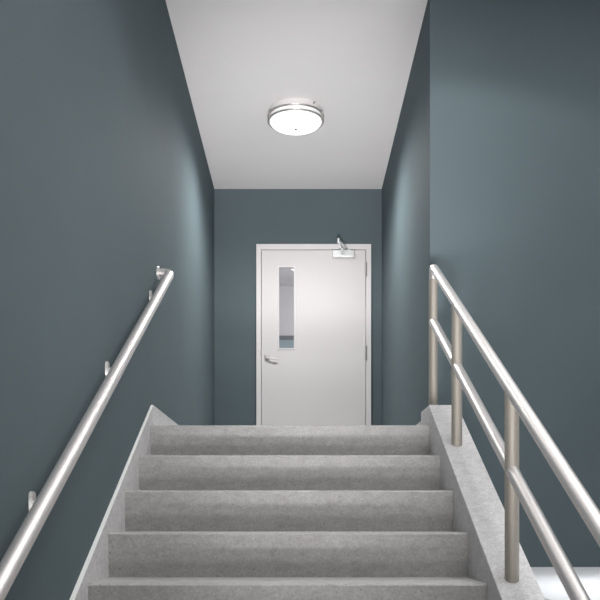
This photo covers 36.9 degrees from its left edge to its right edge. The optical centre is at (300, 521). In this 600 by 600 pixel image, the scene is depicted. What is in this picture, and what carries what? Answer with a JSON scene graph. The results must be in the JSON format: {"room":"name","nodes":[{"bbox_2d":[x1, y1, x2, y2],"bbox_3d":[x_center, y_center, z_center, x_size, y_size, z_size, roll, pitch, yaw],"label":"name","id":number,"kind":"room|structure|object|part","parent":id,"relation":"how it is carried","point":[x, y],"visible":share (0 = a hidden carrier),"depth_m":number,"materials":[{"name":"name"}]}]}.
{"room":"stairwell","nodes":[
{"label":"stairwell","id":0,"kind":"room"},
{"bbox_2d":[0,0,213,599],"bbox_3d":[-0.872,-0.306,2.530,0.200,5.352,11.460,0,0,0],"label":"wall","id":1,"kind":"structure","parent":0,"point":[106,182],"depth_m":3.23,"materials":[{"name":"teal paint"}]},
{"bbox_2d":[0,266,173,599],"bbox_3d":[-0.722,-0.300,2.892,0.105,2.161,4.008,0,0,0],"label":"wall handrail","id":2,"kind":"object","parent":1,"relation":"attached to","point":[40,507],"visible":1,"depth_m":2.66,"materials":[{"name":"metal"}]},
{"bbox_2d":[153,405,177,424],"bbox_3d":[-0.765,-0.548,6.348,0.013,0.112,3.425,0,0,0],"label":"baseboard","id":3,"kind":"structure","parent":1,"relation":"attached to","point":[159,418],"depth_m":4.88,"materials":[{"name":"concrete"}]},
{"bbox_2d":[165,0,427,188],"bbox_3d":[1.789,-3.042,2.455,5.522,0.120,11.610,0,0,0],"label":"ceiling","id":4,"kind":"structure","parent":0,"point":[351,58],"depth_m":6.08,"materials":[{"name":"white paint"}]},
{"bbox_2d":[267,97,323,134],"bbox_3d":[-0.035,-2.904,6.500,0.408,0.156,0.408,0,0,0],"label":"ceiling light","id":5,"kind":"object","parent":4,"relation":"attached to","point":[290,116],"visible":1,"depth_m":6.39,"materials":[{"name":"glass"}]},
{"bbox_2d":[270,111,320,134],"bbox_3d":[-0.035,-2.866,6.500,0.366,0.052,0.366,0,0,0],"label":"diffuser","id":6,"kind":"object","parent":5,"relation":"attached to","point":[286,122],"depth_m":6.42,"materials":[{"name":"white plastic"}]},
{"bbox_2d":[214,189,381,424],"bbox_3d":[0.052,-1.637,8.135,1.649,2.690,0.150,0,0,0],"label":"wall","id":7,"kind":"structure","parent":0,"point":[244,219],"depth_m":8.06,"materials":[{"name":"teal paint"}]},
{"bbox_2d":[256,238,370,424],"bbox_3d":[0.118,-1.487,7.994,1.026,1.989,0.413,0,0,0],"label":"door","id":8,"kind":"structure","parent":7,"relation":"in","point":[313,301],"depth_m":8.04,"materials":[{"name":"white paint"}]},
{"bbox_3d":[-0.125,-1.913,8.060,0.135,0.725,0.006,0,0,0],"label":"vision glass","id":9,"kind":"part","parent":8,"relation":"part of","materials":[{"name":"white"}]},
{"bbox_3d":[0.350,-2.435,7.921,0.088,0.046,0.263,0,0,24],"label":"closer arm","id":10,"kind":"part","parent":8,"relation":"part of","materials":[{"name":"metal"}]},
{"bbox_2d":[382,0,456,424],"bbox_3d":[0.802,-1.265,6.556,0.150,3.435,3.008,0,0,0],"label":"wall","id":11,"kind":"structure","parent":0,"point":[419,188],"depth_m":5.54,"materials":[{"name":"teal paint"}]},
{"bbox_2d":[457,0,599,566],"bbox_3d":[2.639,-1.265,5.127,3.523,3.435,0.150,0,0,0],"label":"wall","id":12,"kind":"structure","parent":0,"point":[528,71],"depth_m":5.05,"materials":[{"name":"teal paint"}]},
{"bbox_2d":[531,567,599,599],"bbox_3d":[2.599,1.212,3.126,3.603,1.918,3.852,0,0,0],"label":"floor","id":13,"kind":"structure","parent":0,"point":[547,578],"depth_m":3.82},
{"bbox_3d":[1.789,2.245,-1.075,5.522,0.150,4.550,0,0,0],"label":"floor","id":14,"kind":"structure","parent":0,"visible":0},
{"bbox_2d":[69,405,544,599],"bbox_3d":[0.030,0.785,2.326,1.601,2.771,5.452,0,0,0],"label":"staircase","id":15,"kind":"structure","parent":14,"relation":"on","point":[194,512],"depth_m":3.89,"materials":[{"name":"concrete"}]},
{"bbox_2d":[429,264,599,599],"bbox_3d":[0.725,-0.296,3.046,0.049,2.164,3.638,0,0,0],"label":"stair railing","id":16,"kind":"object","parent":15,"relation":"on","point":[516,405],"visible":0.96,"depth_m":3.06,"materials":[{"name":"metal"}]},
{"bbox_3d":[0.714,-0.950,4.840,0.049,0.704,0.049,0,0,0],"label":"post","id":17,"kind":"part","parent":16,"relation":"part of","materials":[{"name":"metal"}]},
{"bbox_3d":[0.718,-0.673,4.135,0.049,0.657,0.049,0,0,0],"label":"post","id":18,"kind":"part","parent":16,"relation":"part of","materials":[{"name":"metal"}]},
{"bbox_3d":[0.725,-0.121,3.085,0.049,0.659,0.049,0,0,0],"label":"post","id":19,"kind":"part","parent":16,"relation":"part of","materials":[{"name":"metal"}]}
]}

